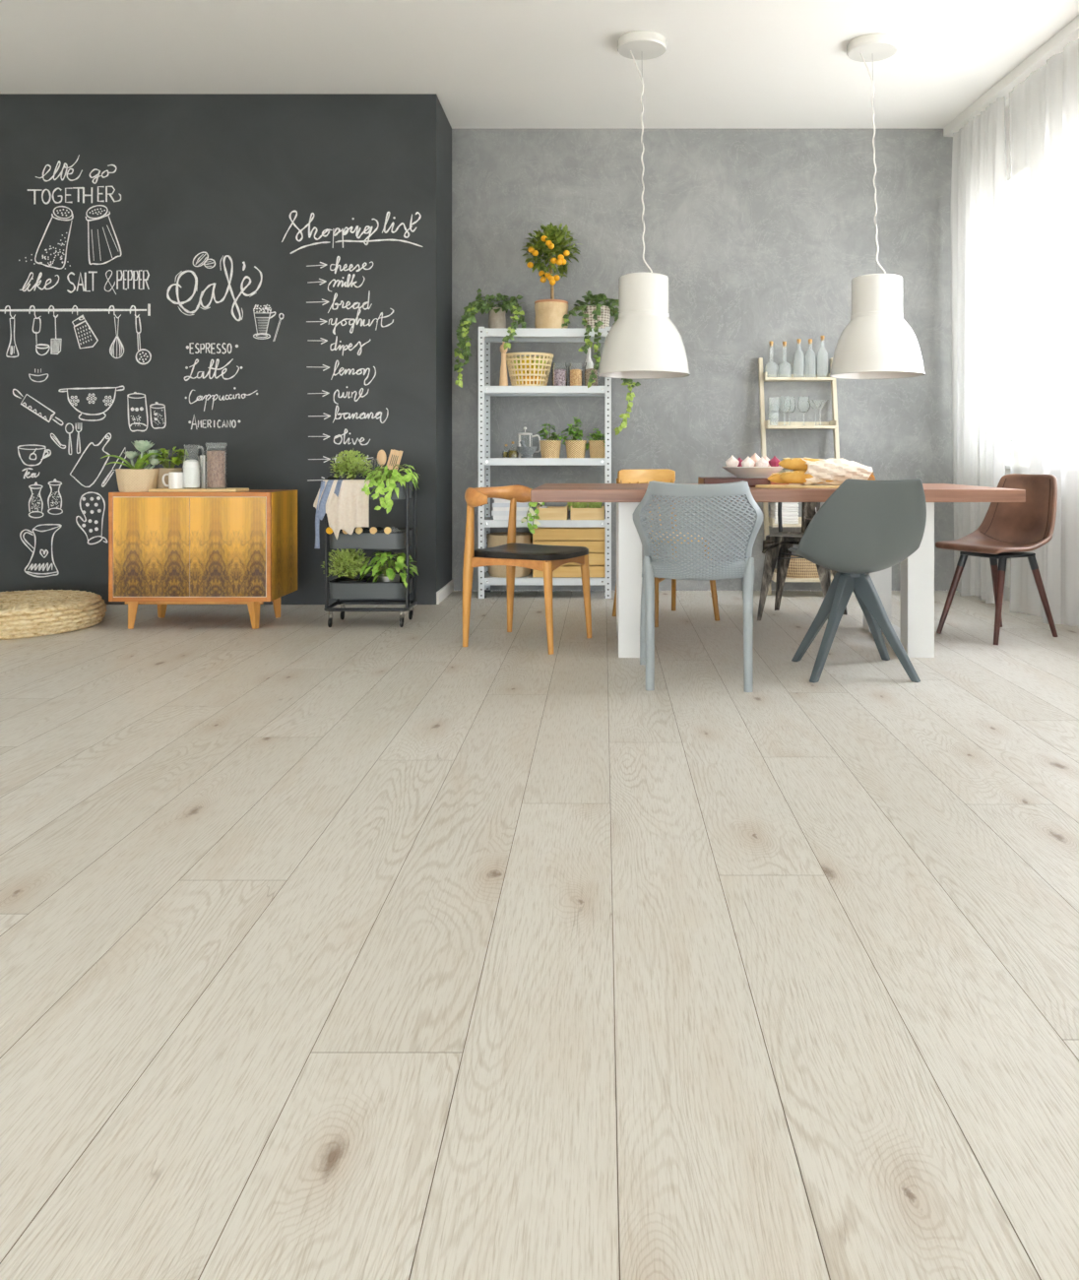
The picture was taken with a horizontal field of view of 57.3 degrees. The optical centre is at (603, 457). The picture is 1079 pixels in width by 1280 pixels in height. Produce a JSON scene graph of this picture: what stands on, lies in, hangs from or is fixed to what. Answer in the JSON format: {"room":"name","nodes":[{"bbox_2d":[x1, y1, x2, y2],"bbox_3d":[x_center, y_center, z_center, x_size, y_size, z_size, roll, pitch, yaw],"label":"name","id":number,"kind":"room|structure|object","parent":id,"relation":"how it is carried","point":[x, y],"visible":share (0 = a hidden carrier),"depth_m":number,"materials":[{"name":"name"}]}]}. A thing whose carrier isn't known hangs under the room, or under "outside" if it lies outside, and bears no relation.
{"room":"dining room","nodes":[
{"label":"dining room","id":0,"kind":"room"},
{"bbox_2d":[0,94,451,604],"bbox_3d":[-2.451,-0.650,6.268,2.897,3.060,0.743,0,0,0],"label":"wall","id":1,"kind":"structure","parent":0,"point":[268,278],"depth_m":5.90,"materials":[{"name":"paint"}]},
{"bbox_2d":[436,579,453,604],"bbox_3d":[-0.996,0.843,6.210,0.014,0.075,0.620,0,0,0],"label":"baseboard","id":2,"kind":"structure","parent":1,"relation":"attached to","point":[444,592],"depth_m":6.12,"materials":[{"name":"white paint"}]},
{"bbox_2d":[337,576,369,581],"bbox_3d":[-1.319,0.681,5.195,0.160,0.085,0.160,0,0,0],"label":"pot","id":3,"kind":"object","parent":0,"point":[350,579],"depth_m":5.19,"materials":[{"name":"black metal"}]},
{"bbox_2d":[378,574,399,581],"bbox_3d":[-1.129,0.671,5.185,0.116,0.105,0.116,0,0,0],"label":"pot","id":4,"kind":"object","parent":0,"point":[381,578],"depth_m":5.14,"materials":[{"name":"silver metal"}]},
{"bbox_2d":[0,590,1078,1279],"bbox_3d":[-0.700,0.905,1.010,6.400,0.050,11.020,0,0,0],"label":"floor","id":5,"kind":"structure","parent":0,"point":[365,945],"depth_m":1.81,"materials":[{"name":"beige wood"}]},
{"bbox_2d":[0,589,106,639],"bbox_3d":[-3.070,0.808,5.120,0.868,0.143,0.867,0,0,40],"label":"pouf","id":6,"kind":"object","parent":5,"relation":"on","point":[37,612],"visible":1,"depth_m":4.96,"materials":[{"name":"wicker"}]},
{"bbox_2d":[108,489,297,629],"bbox_3d":[-2.115,0.528,5.249,0.830,0.705,0.442,0,0,0],"label":"sideboard","id":7,"kind":"object","parent":5,"relation":"on","point":[240,547],"visible":0.92,"depth_m":5.03,"materials":[{"name":"brown wood"}]},
{"bbox_2d":[100,440,175,492],"bbox_3d":[-2.411,0.042,5.121,0.346,0.268,0.224,0,0,0],"label":"potted succulent","id":8,"kind":"object","parent":7,"relation":"on","point":[136,479],"visible":0.98,"depth_m":5.07,"materials":[{"name":"ceramic"}]},
{"bbox_2d":[148,487,249,492],"bbox_3d":[-2.114,0.168,5.155,0.450,0.016,0.190,0,0,0],"label":"serving board","id":9,"kind":"object","parent":7,"relation":"on","point":[194,489],"visible":0.92,"depth_m":5.06,"materials":[{"name":"brown wood"}]},
{"bbox_2d":[150,447,190,488],"bbox_3d":[-2.297,0.050,5.215,0.211,0.220,0.180,0,0,0],"label":"potted plant","id":10,"kind":"object","parent":9,"relation":"on","point":[161,471],"visible":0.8,"depth_m":5.18,"materials":[{"name":"green plant"}]},
{"bbox_2d":[162,471,185,489],"bbox_3d":[-2.226,0.117,5.112,0.106,0.086,0.078,0,0,28],"label":"mug","id":11,"kind":"object","parent":9,"relation":"on","point":[174,478],"visible":0.99,"depth_m":5.07,"materials":[{"name":"white ceramic"}]},
{"bbox_2d":[181,445,203,489],"bbox_3d":[-2.142,0.046,5.120,0.098,0.228,0.097,0,0,-40],"label":"glass jug","id":12,"kind":"object","parent":9,"relation":"on","point":[191,469],"visible":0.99,"depth_m":5.09,"materials":[{"name":"white glass"}]},
{"bbox_2d":[199,454,210,488],"bbox_3d":[-2.099,0.073,5.190,0.054,0.174,0.054,0,0,0],"label":"canister","id":13,"kind":"object","parent":9,"relation":"on","point":[202,458],"visible":0.5,"depth_m":5.17,"materials":[{"name":"white ceramic"}]},
{"bbox_2d":[204,443,227,489],"bbox_3d":[-2.019,0.041,5.130,0.106,0.238,0.106,0,0,0],"label":"jar","id":14,"kind":"object","parent":9,"relation":"on","point":[216,461],"visible":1,"depth_m":5.09,"materials":[{"name":"clear glass"}]},
{"bbox_2d":[323,476,417,627],"bbox_3d":[-1.230,0.490,5.226,0.443,0.780,0.300,0,0,0],"label":"trolley","id":15,"kind":"object","parent":5,"relation":"on","point":[370,589],"visible":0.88,"depth_m":5.09,"materials":[{"name":"grey"}]},
{"bbox_2d":[313,479,371,548],"bbox_3d":[-1.345,0.289,5.070,0.286,0.352,0.085,0,0,0],"label":"tea towel","id":16,"kind":"object","parent":15,"relation":"hanging from","point":[346,506],"visible":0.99,"depth_m":5.04,"materials":[{"name":"beige fabric"}]},
{"bbox_2d":[320,548,371,581],"bbox_3d":[-1.354,0.587,5.183,0.271,0.275,0.218,0,0,0],"label":"potted herb","id":17,"kind":"object","parent":15,"relation":"on","point":[343,558],"visible":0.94,"depth_m":5.16,"materials":[{"name":"green plant"}]},
{"bbox_2d":[328,449,373,479],"bbox_3d":[-1.337,0.079,5.205,0.243,0.264,0.188,0,0,0],"label":"potted herb","id":18,"kind":"object","parent":15,"relation":"on","point":[349,462],"visible":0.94,"depth_m":5.18,"materials":[{"name":"green plant"}]},
{"bbox_2d":[355,526,370,534],"bbox_3d":[-1.262,0.410,5.206,0.072,0.106,0.267,0,0,0],"label":"wine bottle","id":19,"kind":"object","parent":15,"relation":"on","point":[358,531],"visible":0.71,"depth_m":5.09,"materials":[{"name":"clear glass"}]},
{"bbox_2d":[328,576,413,598],"bbox_3d":[-1.230,0.685,5.225,0.400,0.086,0.297,0,0,0],"label":"tray","id":20,"kind":"object","parent":15,"relation":"on","point":[370,589],"depth_m":5.08,"materials":[{"name":"black metal"}]},
{"bbox_2d":[329,528,413,548],"bbox_3d":[-1.230,0.427,5.225,0.400,0.086,0.297,0,0,0],"label":"tray","id":21,"kind":"object","parent":15,"relation":"on","point":[398,539],"depth_m":5.08,"materials":[{"name":"black metal"}]},
{"bbox_2d":[370,526,384,533],"bbox_3d":[-1.188,0.410,5.206,0.072,0.106,0.267,0,0,0],"label":"wine bottle","id":22,"kind":"object","parent":15,"relation":"on","point":[373,530],"visible":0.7,"depth_m":5.11,"materials":[{"name":"clear glass"}]},
{"bbox_2d":[357,551,418,587],"bbox_3d":[-1.131,0.609,5.178,0.338,0.231,0.265,0,0,0],"label":"potted herb","id":23,"kind":"object","parent":15,"relation":"on","point":[390,575],"visible":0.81,"depth_m":5.13,"materials":[{"name":"green plant"}]},
{"bbox_2d":[361,464,419,513],"bbox_3d":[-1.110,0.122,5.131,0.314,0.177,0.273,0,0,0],"label":"potted herb","id":24,"kind":"object","parent":15,"relation":"on","point":[378,473],"visible":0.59,"depth_m":5.09,"materials":[{"name":"green plant"}]},
{"bbox_2d":[369,480,412,499],"bbox_3d":[-1.230,0.170,5.225,0.400,0.091,0.297,0,0,0],"label":"tray","id":25,"kind":"object","parent":15,"relation":"on","point":[404,492],"depth_m":5.09,"materials":[{"name":"black metal"}]},
{"bbox_2d":[384,526,401,534],"bbox_3d":[-1.114,0.410,5.206,0.072,0.106,0.267,0,0,0],"label":"wine bottle","id":26,"kind":"object","parent":15,"relation":"in","point":[387,530],"visible":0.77,"depth_m":5.08,"materials":[{"name":"clear glass"}]},
{"bbox_3d":[-1.184,0.141,5.285,0.094,0.140,0.094,0,0,0],"label":"jar","id":27,"kind":"object","parent":15,"relation":"on","visible":0},
{"bbox_2d":[377,449,386,467],"bbox_3d":[-1.190,0.081,5.285,0.052,0.249,0.018,0,0,0],"label":"wooden spoon","id":28,"kind":"object","parent":27,"relation":"in","point":[381,456],"visible":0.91,"depth_m":5.28,"materials":[{"name":"brown wood"}]},
{"bbox_2d":[386,448,403,469],"bbox_3d":[-1.125,0.080,5.280,0.100,0.252,0.007,0,0,0],"label":"wooden spatula","id":29,"kind":"object","parent":27,"relation":"in","point":[397,453],"visible":0.8,"depth_m":5.28,"materials":[{"name":"brown wood"}]},
{"bbox_2d":[462,485,591,654],"bbox_3d":[-0.365,0.509,4.703,0.540,0.744,0.570,0,0,23],"label":"chair","id":30,"kind":"object","parent":5,"relation":"on","point":[546,558],"visible":0.96,"depth_m":4.57,"materials":[{"name":"brown wood"}]},
{"bbox_2d":[478,326,611,598],"bbox_3d":[-0.367,0.030,6.315,0.831,1.700,0.322,0,0,0],"label":"shelving unit","id":31,"kind":"object","parent":5,"relation":"on","point":[485,336],"visible":0.91,"depth_m":6.16,"materials":[{"name":"metal"}]},
{"bbox_2d":[453,288,526,387],"bbox_3d":[-0.709,-0.758,6.234,0.451,0.647,0.324,0,0,0],"label":"ivy","id":32,"kind":"object","parent":31,"relation":"on","point":[496,319],"visible":1,"depth_m":6.19,"materials":[{"name":"plant"}]},
{"bbox_2d":[488,307,506,328],"bbox_3d":[-0.679,-0.882,6.290,0.116,0.145,0.116,0,0,0],"label":"pot","id":33,"kind":"object","parent":31,"relation":"on","point":[496,319],"depth_m":6.24,"materials":[{"name":"stone"}]},
{"bbox_2d":[499,341,508,385],"bbox_3d":[-0.631,-0.592,6.220,0.056,0.284,0.056,0,0,0],"label":"pepper mill","id":34,"kind":"object","parent":31,"relation":"on","point":[503,379],"visible":0.88,"depth_m":6.20,"materials":[{"name":"brown wood"}]},
{"bbox_2d":[486,531,532,577],"bbox_3d":[-0.602,0.619,6.300,0.294,0.266,0.294,0,0,0],"label":"storage basket","id":35,"kind":"object","parent":31,"relation":"on","point":[493,539],"visible":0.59,"depth_m":6.19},
{"bbox_2d":[493,515,532,519],"bbox_3d":[-0.575,0.377,6.280,0.240,0.026,0.160,0,0,0],"label":"book","id":36,"kind":"object","parent":31,"relation":"on","point":[494,517],"visible":0.36,"depth_m":6.20,"materials":[{"name":"white paper"}]},
{"bbox_2d":[491,510,527,515],"bbox_3d":[-0.593,0.349,6.280,0.225,0.030,0.160,0,0,0],"label":"book","id":37,"kind":"object","parent":36,"relation":"on","point":[493,513],"visible":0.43,"depth_m":6.20,"materials":[{"name":"white paper"}]},
{"bbox_2d":[493,506,531,511],"bbox_3d":[-0.580,0.322,6.280,0.235,0.022,0.160,0,0,0],"label":"book","id":38,"kind":"object","parent":37,"relation":"on","point":[494,508],"visible":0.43,"depth_m":6.20,"materials":[{"name":"white paper"}]},
{"bbox_2d":[492,502,528,507],"bbox_3d":[-0.591,0.298,6.280,0.220,0.026,0.160,0,0,0],"label":"book","id":39,"kind":"object","parent":38,"relation":"on","point":[493,503],"visible":0.68,"depth_m":6.20,"materials":[{"name":"white paper"}]},
{"bbox_2d":[494,499,530,503],"bbox_3d":[-0.575,0.274,6.280,0.225,0.022,0.160,0,0,0],"label":"book","id":40,"kind":"object","parent":39,"relation":"on","point":[495,500],"visible":0.41,"depth_m":6.20,"materials":[{"name":"white paper"}]},
{"bbox_2d":[507,441,518,457],"bbox_3d":[-0.572,-0.051,6.220,0.069,0.105,0.069,0,0,0],"label":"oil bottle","id":41,"kind":"object","parent":31,"relation":"on","point":[511,454],"visible":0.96,"depth_m":6.20,"materials":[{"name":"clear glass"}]},
{"bbox_2d":[517,447,536,457],"bbox_3d":[-0.482,-0.034,6.220,0.126,0.072,0.126,0,0,0],"label":"mortar","id":42,"kind":"object","parent":31,"relation":"on","point":[527,452],"visible":0.97,"depth_m":6.18,"materials":[{"name":"grey stone"}]},
{"bbox_2d":[517,426,540,457],"bbox_3d":[-0.480,-0.100,6.380,0.155,0.204,0.101,0,0,0],"label":"press","id":43,"kind":"object","parent":31,"relation":"on","point":[525,427],"visible":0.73,"depth_m":6.35,"materials":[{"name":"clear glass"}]},
{"bbox_2d":[506,352,553,385],"bbox_3d":[-0.475,-0.556,6.290,0.313,0.212,0.252,0,0,0],"label":"basket","id":44,"kind":"object","parent":31,"relation":"on","point":[547,357],"visible":0.77,"depth_m":6.20,"materials":[{"name":"brown wicker"}]},
{"bbox_2d":[521,222,580,328],"bbox_3d":[-0.328,-1.156,6.287,0.404,0.692,0.338,0,0,0],"label":"citrus tree","id":45,"kind":"object","parent":31,"relation":"on","point":[549,313],"visible":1,"depth_m":6.21,"materials":[{"name":"green plant"}]},
{"bbox_2d":[536,423,566,457],"bbox_3d":[-0.325,-0.108,6.248,0.165,0.219,0.154,0,0,-27],"label":"basil","id":46,"kind":"object","parent":31,"relation":"on","point":[549,448],"visible":0.97,"depth_m":6.20,"materials":[{"name":"wicker"}]},
{"bbox_2d":[537,504,568,519],"bbox_3d":[-0.322,0.346,6.280,0.188,0.087,0.220,0,0,0],"label":"wooden box","id":47,"kind":"object","parent":31,"relation":"on","point":[551,512],"visible":0.83,"depth_m":6.17,"materials":[{"name":"brown wood"}]},
{"bbox_2d":[520,488,547,533],"bbox_3d":[-0.424,0.317,6.190,0.128,0.313,0.228,0,0,26],"label":"potted plant","id":48,"kind":"object","parent":47,"relation":"in","point":[532,513],"visible":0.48,"depth_m":6.13,"materials":[{"name":"green plant"}]},
{"bbox_2d":[552,362,567,385],"bbox_3d":[-0.278,-0.526,6.240,0.094,0.152,0.094,0,0,0],"label":"glass jar","id":49,"kind":"object","parent":31,"relation":"on","point":[559,376],"visible":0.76,"depth_m":6.20,"materials":[{"name":"glass"}]},
{"bbox_2d":[532,527,605,576],"bbox_3d":[-0.216,0.597,6.305,0.453,0.305,0.280,0,0,0],"label":"wooden crate","id":50,"kind":"object","parent":31,"relation":"on","point":[594,539],"visible":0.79,"depth_m":6.17,"materials":[{"name":"brown wood"}]},
{"bbox_2d":[561,416,586,457],"bbox_3d":[-0.188,-0.129,6.228,0.163,0.261,0.170,0,0,0],"label":"potted plant","id":51,"kind":"object","parent":31,"relation":"on","point":[575,448],"visible":0.97,"depth_m":6.19,"materials":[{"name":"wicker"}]},
{"bbox_2d":[569,362,582,385],"bbox_3d":[-0.175,-0.525,6.240,0.090,0.150,0.090,0,0,0],"label":"glass jar","id":52,"kind":"object","parent":31,"relation":"on","point":[575,375],"visible":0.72,"depth_m":6.21,"materials":[{"name":"glass"}]},
{"bbox_2d":[571,504,604,519],"bbox_3d":[-0.100,0.346,6.280,0.213,0.087,0.220,0,0,0],"label":"wooden box","id":53,"kind":"object","parent":31,"relation":"on","point":[588,513],"visible":0.94,"depth_m":6.17,"materials":[{"name":"brown wood"}]},
{"bbox_2d":[567,502,605,518],"bbox_3d":[-0.107,0.288,6.263,0.253,0.193,0.174,0,0,0],"label":"tray","id":54,"kind":"object","parent":53,"relation":"in","point":[574,504],"visible":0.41,"depth_m":6.23,"materials":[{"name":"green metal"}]},
{"bbox_2d":[583,347,593,385],"bbox_3d":[-0.096,-0.585,6.400,0.060,0.270,0.060,0,0,0],"label":"bottle","id":55,"kind":"object","parent":31,"relation":"on","point":[590,364],"visible":0.38,"depth_m":6.39,"materials":[{"name":"white ceramic"}]},
{"bbox_2d":[584,361,598,385],"bbox_3d":[-0.075,-0.527,6.240,0.092,0.155,0.092,0,0,0],"label":"glass jar","id":56,"kind":"object","parent":31,"relation":"on","point":[588,372],"visible":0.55,"depth_m":6.21,"materials":[{"name":"glass"}]},
{"bbox_2d":[585,428,605,457],"bbox_3d":[-0.039,-0.092,6.239,0.175,0.189,0.146,0,0,0],"label":"basil","id":57,"kind":"object","parent":31,"relation":"on","point":[597,447],"visible":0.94,"depth_m":6.19,"materials":[{"name":"wicker"}]},
{"bbox_2d":[582,305,610,328],"bbox_3d":[-0.044,-0.885,6.290,0.184,0.150,0.184,0,0,0],"label":"pot","id":58,"kind":"object","parent":31,"relation":"on","point":[605,315],"depth_m":6.22,"materials":[{"name":"wicker"}]},
{"bbox_2d":[561,290,640,435],"bbox_3d":[-0.025,-0.605,6.234,0.515,0.930,0.338,0,0,0],"label":"ivy","id":59,"kind":"object","parent":31,"relation":"on","point":[596,317],"visible":0.77,"depth_m":6.18,"materials":[{"name":"plant"}]},
{"bbox_2d":[612,468,719,627],"bbox_3d":[0.333,0.473,5.411,0.427,0.817,0.463,0,0,-31],"label":"bentwood chair","id":60,"kind":"object","parent":5,"relation":"on","point":[623,476],"visible":0.48,"depth_m":5.54,"materials":[{"name":"wood"}]},
{"bbox_2d":[633,480,764,692],"bbox_3d":[0.376,0.485,3.939,0.515,0.792,0.513,0,0,4],"label":"armchair","id":61,"kind":"object","parent":5,"relation":"on","point":[656,566],"visible":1,"depth_m":3.77,"materials":[{"name":"grey plastic"}]},
{"bbox_2d":[530,483,1025,657],"bbox_3d":[0.760,0.509,4.795,2.152,0.742,1.030,0,0,0],"label":"dining table","id":62,"kind":"object","parent":5,"relation":"on","point":[916,631],"visible":0.65,"depth_m":4.33,"materials":[{"name":"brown wood"}]},
{"bbox_2d":[698,477,788,487],"bbox_3d":[0.673,0.117,4.777,0.401,0.042,0.285,0,0,0],"label":"chopping board","id":63,"kind":"object","parent":62,"relation":"on","point":[752,481],"visible":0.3,"depth_m":4.64,"materials":[{"name":"brown wood"}]},
{"bbox_2d":[722,466,783,477],"bbox_3d":[0.725,0.069,4.760,0.304,0.054,0.304,0,0,0],"label":"serving bowl","id":64,"kind":"object","parent":63,"relation":"on","point":[739,472],"visible":0.8,"depth_m":4.66,"materials":[{"name":"white ceramic"}]},
{"bbox_2d":[725,454,739,466],"bbox_3d":[0.620,0.023,4.740,0.060,0.071,0.060,0,0,22],"label":"garlic bulb","id":65,"kind":"object","parent":64,"relation":"in","point":[732,462],"visible":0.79,"depth_m":4.72,"materials":[{"name":"food"}]},
{"bbox_2d":[741,455,755,466],"bbox_3d":[0.690,0.027,4.700,0.060,0.071,0.060,0,0,22],"label":"garlic bulb","id":66,"kind":"object","parent":64,"relation":"in","point":[747,462],"visible":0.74,"depth_m":4.68,"materials":[{"name":"food"}]},
{"bbox_2d":[750,452,761,466],"bbox_3d":[0.733,0.018,4.760,0.068,0.080,0.068,0,0,22],"label":"garlic bulb","id":67,"kind":"object","parent":64,"relation":"in","point":[755,457],"visible":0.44,"depth_m":4.74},
{"bbox_2d":[755,456,768,466],"bbox_3d":[0.755,0.029,4.690,0.058,0.069,0.058,0,0,-22],"label":"garlic bulb","id":68,"kind":"object","parent":64,"relation":"in","point":[762,462],"visible":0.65,"depth_m":4.67,"materials":[{"name":"food"}]},
{"bbox_2d":[768,455,780,466],"bbox_3d":[0.823,0.022,4.730,0.054,0.064,0.054,0,0,22],"label":"onion","id":69,"kind":"object","parent":64,"relation":"in","point":[774,462],"visible":0.73,"depth_m":4.71,"materials":[{"name":"food"}]},
{"bbox_2d":[755,484,839,488],"bbox_3d":[0.949,0.132,4.560,0.493,0.012,0.260,0,0,0],"label":"board","id":70,"kind":"object","parent":62,"relation":"on","point":[756,485],"visible":0.58,"depth_m":4.44,"materials":[{"name":"brown wood"}]},
{"bbox_2d":[768,472,790,483],"bbox_3d":[0.911,0.090,4.545,0.312,0.055,0.046,0,0,-5],"label":"baguette","id":71,"kind":"object","parent":70,"relation":"on","point":[775,478],"visible":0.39,"depth_m":4.52,"materials":[{"name":"brown"}]},
{"bbox_2d":[780,469,833,483],"bbox_3d":[0.950,0.086,4.487,0.292,0.063,0.052,0,0,-4],"label":"baguette","id":72,"kind":"object","parent":70,"relation":"on","point":[795,477],"visible":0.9,"depth_m":4.46,"materials":[{"name":"brown"}]},
{"bbox_2d":[778,457,820,470],"bbox_3d":[0.961,0.035,4.515,0.322,0.070,0.051,0,0,-6],"label":"baguette","id":73,"kind":"object","parent":72,"relation":"on","point":[796,464],"visible":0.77,"depth_m":4.49,"materials":[{"name":"brown"}]},
{"bbox_2d":[800,457,875,485],"bbox_3d":[1.077,0.070,4.514,0.351,0.145,0.143,0,0,0],"label":"paper","id":74,"kind":"object","parent":70,"relation":"on","point":[838,471],"visible":0.81,"depth_m":4.47,"materials":[{"name":"white paper"}]},
{"bbox_2d":[758,357,839,594],"bbox_3d":[1.288,0.113,6.341,0.535,1.540,0.332,0,0,0],"label":"ladder shelf","id":75,"kind":"object","parent":5,"relation":"on","point":[833,424],"visible":0.56,"depth_m":6.42,"materials":[{"name":"brown wood"}]},
{"bbox_2d":[777,341,791,377],"bbox_3d":[1.187,-0.641,6.450,0.084,0.238,0.084,0,0,0],"label":"glass bottle","id":76,"kind":"object","parent":75,"relation":"on","point":[784,343],"visible":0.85,"depth_m":6.44,"materials":[{"name":"glass"}]},
{"bbox_2d":[778,395,790,425],"bbox_3d":[1.170,-0.303,6.360,0.080,0.191,0.080,0,0,0],"label":"wine glass","id":77,"kind":"object","parent":75,"relation":"on","point":[780,396],"visible":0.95,"depth_m":6.35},
{"bbox_2d":[778,395,790,412],"bbox_3d":[1.170,-0.346,6.360,0.080,0.106,0.080,0,0,0],"label":"bowl","id":78,"kind":"object","parent":77,"relation":"on","point":[780,396],"depth_m":6.35,"materials":[{"name":"clear glass"}]},
{"bbox_2d":[774,518,798,523],"bbox_3d":[1.162,0.406,6.350,0.150,0.029,0.220,0,0,0],"label":"linens","id":79,"kind":"object","parent":75,"relation":"on","point":[784,521],"visible":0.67,"depth_m":6.24,"materials":[{"name":"white"}]},
{"bbox_2d":[768,511,798,518],"bbox_3d":[1.162,0.368,6.350,0.150,0.044,0.220,0,0,0],"label":"linens","id":80,"kind":"object","parent":79,"relation":"on","point":[785,515],"visible":0.84,"depth_m":6.24,"materials":[{"name":"white"}]},
{"bbox_2d":[768,506,798,511],"bbox_3d":[1.162,0.331,6.350,0.150,0.029,0.220,0,0,0],"label":"linens","id":81,"kind":"object","parent":80,"relation":"on","point":[775,509],"visible":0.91,"depth_m":6.24,"materials":[{"name":"white"}]},
{"bbox_2d":[768,502,798,507],"bbox_3d":[1.162,0.290,6.350,0.150,0.049,0.220,0,0,0],"label":"linens","id":82,"kind":"object","parent":81,"relation":"on","point":[774,504],"visible":0.61,"depth_m":6.24,"materials":[{"name":"white"}]},
{"bbox_2d":[793,338,804,377],"bbox_3d":[1.280,-0.649,6.450,0.070,0.255,0.070,0,0,0],"label":"glass bottle","id":83,"kind":"object","parent":75,"relation":"on","point":[799,340],"visible":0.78,"depth_m":6.44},
{"bbox_2d":[786,554,819,577],"bbox_3d":[1.285,0.697,6.320,0.310,0.130,0.217,0,0,0],"label":"wicker basket","id":84,"kind":"object","parent":75,"relation":"on","point":[798,567],"visible":0.56,"depth_m":6.22,"materials":[{"name":"wicker"}]},
{"bbox_2d":[804,338,816,377],"bbox_3d":[1.355,-0.649,6.450,0.070,0.255,0.070,0,0,0],"label":"glass bottle","id":85,"kind":"object","parent":75,"relation":"on","point":[809,340],"visible":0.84,"depth_m":6.45,"materials":[{"name":"glass"}]},
{"bbox_2d":[817,335,828,377],"bbox_3d":[1.435,-0.660,6.450,0.070,0.277,0.070,0,0,0],"label":"glass bottle","id":86,"kind":"object","parent":75,"relation":"on","point":[822,337],"visible":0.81,"depth_m":6.44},
{"bbox_2d":[757,502,847,620],"bbox_3d":[1.111,0.475,5.454,0.413,0.812,0.466,0,0,24],"label":"cafe chair","id":87,"kind":"object","parent":5,"relation":"on","point":[776,545],"visible":0.48,"depth_m":5.35,"materials":[{"name":"black metal"}]},
{"bbox_2d":[787,478,926,682],"bbox_3d":[1.035,0.480,4.037,0.523,0.800,0.566,0,0,-9],"label":"chair","id":88,"kind":"object","parent":5,"relation":"on","point":[864,526],"visible":1,"depth_m":3.89,"materials":[{"name":"grey plastic"}]},
{"bbox_2d":[935,473,1058,644],"bbox_3d":[1.971,0.483,4.894,0.499,0.802,0.467,0,0,-28],"label":"leather chair","id":89,"kind":"object","parent":5,"relation":"on","point":[1007,530],"visible":0.96,"depth_m":4.92,"materials":[{"name":"brown"}]},
{"bbox_2d":[0,0,1078,128],"bbox_3d":[-0.700,-2.230,1.010,6.400,0.100,11.020,0,0,0],"label":"ceiling","id":90,"kind":"structure","parent":0,"point":[488,64],"depth_m":5.31,"materials":[{"name":"white paint"}]},
{"bbox_2d":[597,30,690,379],"bbox_3d":[0.211,-1.306,5.150,0.485,1.747,0.485,0,0,3],"label":"pendant lamp","id":91,"kind":"object","parent":90,"relation":"hanging from","point":[643,343],"visible":1,"depth_m":5.03,"materials":[{"name":"metal"}]},
{"bbox_2d":[830,33,925,379],"bbox_3d":[1.439,-1.306,5.180,0.485,1.747,0.485,0,0,-3],"label":"pendant lamp","id":92,"kind":"object","parent":90,"relation":"hanging from","point":[877,342],"visible":1,"depth_m":5.06,"materials":[{"name":"metal"}]},
{"bbox_2d":[943,15,1078,136],"bbox_3d":[2.426,-2.149,4.207,0.101,0.062,4.600,0,0,-3],"label":"rail","id":93,"kind":"object","parent":90,"relation":"attached to","point":[1066,38],"visible":0.76,"depth_m":5.45,"materials":[{"name":"metal"}]},
{"bbox_2d":[951,96,1007,605],"bbox_3d":[2.307,-0.623,6.100,0.110,2.990,0.686,0,0,-3],"label":"sheer curtain","id":94,"kind":"object","parent":93,"relation":"hanging from","point":[979,179],"visible":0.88,"depth_m":6.08,"materials":[{"name":"fabric"}]},
{"bbox_2d":[539,440,561,457],"bbox_3d":[-0.337,-0.054,6.240,0.136,0.112,0.136,0,0,0],"label":"pot","id":95,"kind":"object","parent":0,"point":[548,448],"depth_m":6.19,"materials":[{"name":"wicker"}]},
{"bbox_2d":[565,440,586,457],"bbox_3d":[-0.175,-0.054,6.240,0.136,0.112,0.136,0,0,0],"label":"pot","id":96,"kind":"object","parent":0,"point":[574,448],"depth_m":6.19,"materials":[{"name":"wicker"}]},
{"bbox_2d":[588,440,605,457],"bbox_3d":[-0.028,-0.054,6.240,0.136,0.112,0.136,0,0,0],"label":"pot","id":97,"kind":"object","parent":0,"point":[597,448],"depth_m":6.18,"materials":[{"name":"wicker"}]},
{"bbox_2d":[451,128,958,590],"bbox_3d":[0.699,-0.650,6.580,3.603,3.060,0.120,0,0,0],"label":"wall","id":98,"kind":"structure","parent":0,"point":[759,237],"depth_m":6.52,"materials":[{"name":"grey paint"}]},
{"bbox_2d":[1004,43,1078,610],"bbox_3d":[2.650,-0.650,1.070,0.300,3.060,11.140,0,0,0],"label":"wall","id":99,"kind":"structure","parent":0,"point":[1042,123],"depth_m":5.52,"materials":[{"name":"white paint"}]},
{"bbox_2d":[1005,187,1028,469],"bbox_3d":[2.605,-0.820,6.015,0.270,1.780,0.450,0,0,0],"label":"window","id":100,"kind":"structure","parent":99,"relation":"in","point":[1007,467],"depth_m":6.21,"materials":[{"name":"white paint"}]},
{"bbox_2d":[1003,586,1078,626],"bbox_3d":[2.493,0.840,1.010,0.014,0.080,11.020,0,0,0],"label":"baseboard","id":101,"kind":"structure","parent":99,"relation":"attached to","point":[1063,612],"depth_m":5.62,"materials":[{"name":"white paint"}]},
{"bbox_2d":[1046,465,1078,471],"bbox_3d":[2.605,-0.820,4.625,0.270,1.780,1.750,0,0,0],"label":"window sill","id":102,"kind":"structure","parent":99,"relation":"in","point":[1049,468],"depth_m":5.29,"materials":[{"name":"white paint"}]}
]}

